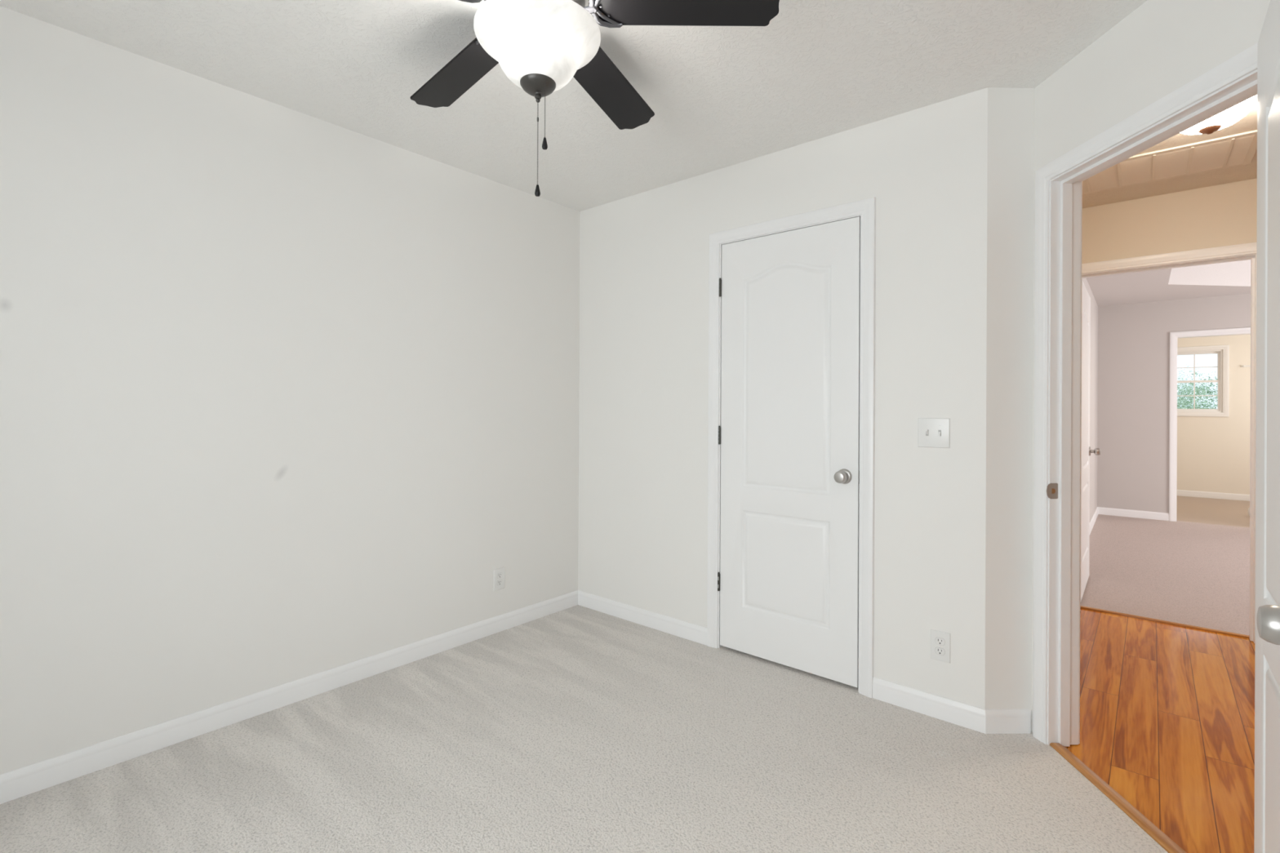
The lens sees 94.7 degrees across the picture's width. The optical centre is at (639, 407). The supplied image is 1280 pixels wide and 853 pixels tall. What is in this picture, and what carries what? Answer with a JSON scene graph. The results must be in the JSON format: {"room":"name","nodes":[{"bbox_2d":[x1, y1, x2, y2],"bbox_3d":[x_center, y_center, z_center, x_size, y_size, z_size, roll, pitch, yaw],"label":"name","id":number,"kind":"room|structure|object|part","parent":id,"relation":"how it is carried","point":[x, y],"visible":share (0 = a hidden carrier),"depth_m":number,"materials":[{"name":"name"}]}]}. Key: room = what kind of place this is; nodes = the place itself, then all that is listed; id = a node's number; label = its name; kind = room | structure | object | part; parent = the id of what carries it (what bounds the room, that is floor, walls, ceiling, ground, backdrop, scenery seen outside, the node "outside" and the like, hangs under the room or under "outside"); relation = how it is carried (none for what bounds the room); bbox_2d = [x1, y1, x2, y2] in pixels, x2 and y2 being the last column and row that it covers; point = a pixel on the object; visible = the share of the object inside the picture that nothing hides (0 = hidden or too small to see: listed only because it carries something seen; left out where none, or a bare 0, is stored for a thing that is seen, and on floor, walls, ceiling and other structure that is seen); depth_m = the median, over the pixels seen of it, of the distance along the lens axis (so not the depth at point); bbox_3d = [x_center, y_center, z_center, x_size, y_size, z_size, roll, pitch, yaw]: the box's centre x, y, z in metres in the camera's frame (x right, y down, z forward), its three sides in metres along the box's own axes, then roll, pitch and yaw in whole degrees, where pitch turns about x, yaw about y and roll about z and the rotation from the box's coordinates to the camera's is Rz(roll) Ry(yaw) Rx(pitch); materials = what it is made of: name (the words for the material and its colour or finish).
{"room":"empty bedroom","nodes":[
{"label":"empty bedroom","id":0,"kind":"room"},
{"bbox_2d":[0,5,580,774],"bbox_3d":[-1.715,-0.001,2.169,0.110,2.460,4.200,0,0,40],"label":"wall","id":1,"kind":"structure","parent":0,"point":[285,393],"depth_m":2.27,"materials":[{"name":"paint"}]},
{"bbox_2d":[0,590,577,804],"bbox_3d":[-1.674,1.167,2.129,0.013,0.085,4.000,0,0,40],"label":"baseboard","id":2,"kind":"structure","parent":1,"relation":"attached to","point":[20,782],"depth_m":2.27,"materials":[{"name":"white wood"}]},
{"bbox_2d":[493,567,504,591],"bbox_3d":[-0.763,0.931,3.204,0.007,0.116,0.072,0,0,40],"label":"wall outlet","id":3,"kind":"object","parent":1,"relation":"attached to","point":[499,574],"visible":1,"depth_m":3.20,"materials":[{"name":"white plastic"}]},
{"bbox_2d":[497,579,502,585],"bbox_3d":[-0.763,0.951,3.203,0.004,0.026,0.034,0,0,40],"label":"receptacle","id":4,"kind":"object","parent":3,"relation":"attached to","point":[499,581],"depth_m":3.20,"materials":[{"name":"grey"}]},
{"bbox_2d":[497,572,502,577],"bbox_3d":[-0.763,0.911,3.203,0.005,0.027,0.036,0,0,40],"label":"receptacle","id":5,"kind":"object","parent":3,"relation":"attached to","point":[499,574],"depth_m":3.20,"materials":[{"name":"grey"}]},
{"bbox_2d":[0,495,1254,852],"bbox_3d":[3.516,1.260,3.537,6.200,0.052,12.968,0,0,40],"label":"floor","id":6,"kind":"structure","parent":0,"point":[575,729],"depth_m":2.05,"materials":[{"name":"grey carpet"}]},
{"bbox_2d":[1049,742,1186,852],"bbox_3d":[1.485,1.222,1.736,0.046,0.012,0.807,0,0,3],"label":"threshold","id":7,"kind":"object","parent":6,"relation":"on","point":[1165,842],"visible":1,"depth_m":1.82,"materials":[{"name":"brown wood"}]},
{"bbox_2d":[1080,605,1248,638],"bbox_3d":[2.997,1.230,3.407,0.745,0.011,0.030,0,0,40],"label":"threshold","id":8,"kind":"object","parent":6,"relation":"on","point":[1081,606],"visible":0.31,"depth_m":3.38,"materials":[{"name":"brown wood"}]},
{"bbox_2d":[0,0,1257,211],"bbox_3d":[0.557,-1.244,1.455,4.430,0.060,6.005,0,0,40],"label":"ceiling","id":9,"kind":"structure","parent":0,"point":[719,97],"depth_m":2.13,"materials":[{"name":"white paint"}]},
{"bbox_2d":[409,0,779,196],"bbox_3d":[-0.311,-0.903,1.681,1.231,0.628,1.270,0,0,40],"label":"ceiling fan","id":10,"kind":"object","parent":9,"relation":"hanging from","point":[540,46],"visible":1,"depth_m":1.62,"materials":[{"name":"brown metal"}]},
{"bbox_3d":[-0.579,-1.094,1.927,0.506,0.006,0.149,-5,7,43],"label":"fan blade","id":11,"kind":"part","parent":10,"relation":"part of","materials":[{"name":"black wood"}]},
{"bbox_3d":[-0.284,-0.975,1.646,0.348,0.144,0.348,0,0,40],"label":"lamp shade","id":12,"kind":"part","parent":10,"relation":"part of","materials":[{"name":"white glass"}]},
{"bbox_3d":[-0.285,-0.739,1.646,0.005,0.236,0.005,0,0,40],"label":"pull chain","id":13,"kind":"part","parent":10,"relation":"part of","materials":[{"name":"brown metal"}]},
{"bbox_3d":[-0.260,-0.814,1.616,0.003,0.151,0.003,0,0,40],"label":"pull chain","id":14,"kind":"part","parent":10,"relation":"part of","materials":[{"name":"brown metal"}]},
{"bbox_3d":[-0.108,-1.092,2.013,0.149,0.006,0.506,-12,-9,24],"label":"fan blade","id":15,"kind":"part","parent":10,"relation":"part of","materials":[{"name":"black wood"}]},
{"bbox_3d":[0.120,-1.091,1.592,0.506,0.006,0.149,4,-11,8],"label":"fan blade","id":16,"kind":"part","parent":10,"relation":"part of","materials":[{"name":"black wood"}]},
{"bbox_2d":[1082,129,1257,194],"bbox_3d":[2.572,-1.198,2.938,0.700,0.011,0.455,0,0,40],"label":"ceiling vent","id":17,"kind":"object","parent":9,"relation":"in","point":[1237,149],"visible":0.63,"depth_m":2.88,"materials":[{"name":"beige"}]},
{"bbox_2d":[1180,96,1255,134],"bbox_3d":[2.272,-1.147,2.350,0.252,0.114,0.252,0,0,40],"label":"ceiling light","id":18,"kind":"object","parent":9,"relation":"attached to","point":[1228,117],"visible":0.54,"depth_m":2.30,"materials":[{"name":"white glass"}]},
{"bbox_2d":[577,87,987,709],"bbox_3d":[0.459,0.010,3.012,2.311,2.460,0.100,0,0,40],"label":"wall","id":19,"kind":"structure","parent":0,"point":[643,380],"depth_m":2.49,"materials":[{"name":"white paint"}]},
{"bbox_2d":[577,590,985,733],"bbox_3d":[0.457,1.178,2.935,2.216,0.085,0.013,0,0,40],"label":"baseboard","id":20,"kind":"structure","parent":19,"relation":"attached to","point":[948,710],"depth_m":2.45,"materials":[{"name":"white wood"}]},
{"bbox_2d":[717,216,860,687],"bbox_3d":[0.665,0.190,2.753,0.716,2.028,0.100,0,0,40],"label":"door","id":21,"kind":"structure","parent":19,"relation":"in","point":[788,578],"depth_m":2.74,"materials":[{"name":"white wood"}]},
{"bbox_3d":[0.870,0.300,2.549,0.054,0.054,0.056,0,0,40],"label":"knob","id":22,"kind":"part","parent":21,"relation":"part of","materials":[{"name":"silver metal"}]},
{"bbox_2d":[706,196,875,697],"bbox_3d":[0.701,0.166,2.794,0.834,2.110,0.117,0,0,40],"label":"door frame","id":23,"kind":"structure","parent":19,"relation":"attached to","point":[865,209],"depth_m":2.53,"materials":[{"name":"white wood"}]},
{"bbox_2d":[917,417,950,448],"bbox_3d":[1.163,0.100,2.338,0.117,0.117,0.015,0,0,40],"label":"light switch","id":24,"kind":"object","parent":19,"relation":"attached to","point":[932,432],"visible":1,"depth_m":2.34,"materials":[{"name":"white plastic"}]},
{"bbox_2d":[930,629,950,663],"bbox_3d":[1.183,0.940,2.323,0.072,0.116,0.007,0,0,40],"label":"wall outlet","id":25,"kind":"object","parent":19,"relation":"attached to","point":[940,641],"visible":1,"depth_m":2.32,"materials":[{"name":"white plastic"}]},
{"bbox_2d":[934,647,945,655],"bbox_3d":[1.182,0.959,2.322,0.036,0.027,0.005,0,0,40],"label":"receptacle","id":26,"kind":"object","parent":25,"relation":"attached to","point":[938,651],"depth_m":2.32,"materials":[{"name":"grey plastic"}]},
{"bbox_2d":[934,637,945,645],"bbox_3d":[1.182,0.920,2.322,0.036,0.027,0.005,0,0,40],"label":"receptacle","id":27,"kind":"object","parent":25,"relation":"attached to","point":[938,641],"depth_m":2.32,"materials":[{"name":"grey plastic"}]},
{"bbox_2d":[985,87,1034,709],"bbox_3d":[1.396,0.014,2.253,0.180,2.460,0.050,0,0,-2],"label":"wall","id":28,"kind":"structure","parent":0,"point":[1011,111],"depth_m":2.23,"materials":[{"name":"white paint"}]},
{"bbox_2d":[985,709,1031,733],"bbox_3d":[1.389,1.182,2.221,0.184,0.085,0.013,0,0,-1],"label":"baseboard","id":29,"kind":"structure","parent":28,"relation":"attached to","point":[997,721],"depth_m":2.21,"materials":[{"name":"white wood"}]},
{"bbox_2d":[1081,277,1097,521],"bbox_3d":[3.981,0.029,5.364,0.100,2.460,4.335,0,0,40],"label":"wall","id":30,"kind":"structure","parent":0,"point":[1094,307],"depth_m":6.32,"materials":[{"name":"grey paint"}]},
{"bbox_2d":[1080,280,1101,600],"bbox_3d":[3.003,0.210,3.999,0.165,2.015,0.810,0,0,40],"label":"door","id":31,"kind":"structure","parent":30,"relation":"in","point":[1086,450],"depth_m":3.97,"materials":[{"name":"white painted wood"},{"name":"brushed nickel"}]},
{"bbox_3d":[3.261,0.314,4.219,0.056,0.054,0.054,0,0,40],"label":"knob","id":32,"kind":"part","parent":31,"relation":"part of","materials":[{"name":"silver metal"}]},
{"bbox_2d":[1031,0,1270,732],"bbox_3d":[1.526,0.015,1.753,0.055,2.460,0.997,0,0,-1],"label":"wall","id":33,"kind":"structure","parent":0,"point":[1161,46],"depth_m":1.80,"materials":[{"name":"white paint"}]},
{"bbox_2d":[1032,42,1257,746],"bbox_3d":[1.555,0.169,1.740,0.146,2.111,0.932,0,0,-1],"label":"door frame","id":34,"kind":"structure","parent":33,"relation":"attached to","point":[1058,183],"depth_m":2.14,"materials":[{"name":"white wood"}]},
{"bbox_3d":[1.496,0.303,2.141,0.042,0.057,0.002,0,0,-1],"label":"strike plate","id":35,"kind":"part","parent":34,"relation":"part of","materials":[{"name":"metal"}]},
{"bbox_2d":[1086,259,1250,306],"bbox_3d":[5.465,-1.318,4.067,3.932,0.260,4.260,0,0,40],"label":"ceiling","id":36,"kind":"structure","parent":0,"point":[1227,278],"depth_m":5.75,"materials":[{"name":"white paint"}]},
{"bbox_2d":[1081,177,1257,263],"bbox_3d":[3.328,0.024,3.032,2.340,2.460,0.055,0,0,40],"label":"wall","id":37,"kind":"structure","parent":0,"point":[1223,215],"depth_m":3.30,"materials":[{"name":"beige paint"}]},
{"bbox_2d":[1081,242,1256,643],"bbox_3d":[2.971,0.184,3.371,0.873,2.098,0.144,0,0,40],"label":"door frame","id":38,"kind":"structure","parent":37,"relation":"attached to","point":[1245,251],"depth_m":3.14,"materials":[{"name":"white wood"}]},
{"bbox_2d":[1097,293,1250,513],"bbox_3d":[6.836,0.043,5.687,4.032,2.460,0.055,0,0,40],"label":"wall","id":39,"kind":"structure","parent":0,"point":[1133,397],"depth_m":6.65,"materials":[{"name":"grey paint"}]},
{"bbox_2d":[1089,506,1168,533],"bbox_3d":[5.458,1.203,4.071,3.832,0.085,4.185,0,0,40],"label":"baseboard","id":40,"kind":"structure","parent":39,"relation":"attached to","point":[1100,510],"depth_m":6.66,"materials":[{"name":"white wood"}]},
{"bbox_2d":[1168,327,1250,521],"bbox_3d":[6.196,0.210,6.255,0.868,2.080,0.127,0,0,40],"label":"door frame","id":41,"kind":"structure","parent":39,"relation":"attached to","point":[1246,331],"depth_m":6.46,"materials":[{"name":"white wood"}]},
{"bbox_2d":[1177,334,1250,494],"bbox_3d":[8.184,0.051,8.099,2.900,2.460,0.120,0,0,40],"label":"wall","id":42,"kind":"structure","parent":0,"point":[1213,453],"depth_m":8.13,"materials":[{"name":"beige paint"}]},
{"bbox_2d":[1177,345,1229,417],"bbox_3d":[7.861,-0.368,8.361,0.687,0.988,0.132,0,0,40],"label":"window","id":43,"kind":"structure","parent":42,"relation":"in","point":[1222,351],"depth_m":8.21,"materials":[{"name":"white wood"}]},
{"bbox_3d":[7.878,-0.570,8.381,0.531,0.428,0.026,0,0,40],"label":"sash","id":44,"kind":"part","parent":43,"relation":"part of","materials":[{"name":"white"}]},
{"bbox_3d":[7.858,-0.168,8.359,0.531,0.432,0.026,0,0,40],"label":"sash","id":45,"kind":"part","parent":43,"relation":"part of","materials":[{"name":"white wood"}]},
{"bbox_2d":[1177,489,1249,501],"bbox_3d":[8.135,1.218,8.047,2.700,0.085,0.013,0,0,40],"label":"baseboard","id":46,"kind":"structure","parent":42,"relation":"attached to","point":[1180,492],"depth_m":8.18,"materials":[{"name":"white wood"}]},
{"bbox_2d":[1240,364,1250,367],"bbox_3d":[8.237,-0.562,7.949,0.190,0.024,0.043,0,0,40],"label":"towel hook","id":47,"kind":"object","parent":42,"relation":"attached to","point":[1244,366],"visible":0.52,"depth_m":7.98,"materials":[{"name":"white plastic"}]},
{"bbox_3d":[0.414,0.008,-0.095,0.100,2.460,3.507,0,0,40],"label":"wall","id":48,"kind":"structure","parent":0,"visible":0},
{"bbox_2d":[1253,0,1279,852],"bbox_3d":[1.146,0.196,1.024,0.165,2.028,0.784,0,0,41],"label":"door","id":49,"kind":"structure","parent":48,"relation":"in","point":[1267,626],"depth_m":1.19,"materials":[{"name":"white painted wood"},{"name":"brushed nickel"}]},
{"bbox_3d":[0.890,0.301,0.811,0.056,0.054,0.054,0,0,41],"label":"knob","id":50,"kind":"part","parent":49,"relation":"part of","materials":[{"name":"silver metal"}]},
{"label":"outside","id":51,"kind":"structure","parent":0,"visible":0},
{"bbox_3d":[49.171,5.636,46.564,100.000,0.300,110.400,0,0,40],"label":"lawn","id":52,"kind":"structure","parent":51,"visible":0},
{"bbox_2d":[1177,361,1217,408],"bbox_3d":[22.056,1.720,23.808,8.056,7.268,6.694,0,0,-16],"label":"tree","id":53,"kind":"object","parent":52,"relation":"on","point":[1181,386],"visible":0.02,"depth_m":23.49,"materials":[{"name":"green plant"}]},
{"bbox_2d":[1177,370,1217,408],"bbox_3d":[15.293,2.084,16.937,4.963,6.468,4.787,0,0,45],"label":"tree","id":54,"kind":"object","parent":52,"relation":"on","point":[1197,389],"visible":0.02,"depth_m":16.62,"materials":[{"name":"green plant"}]}
]}

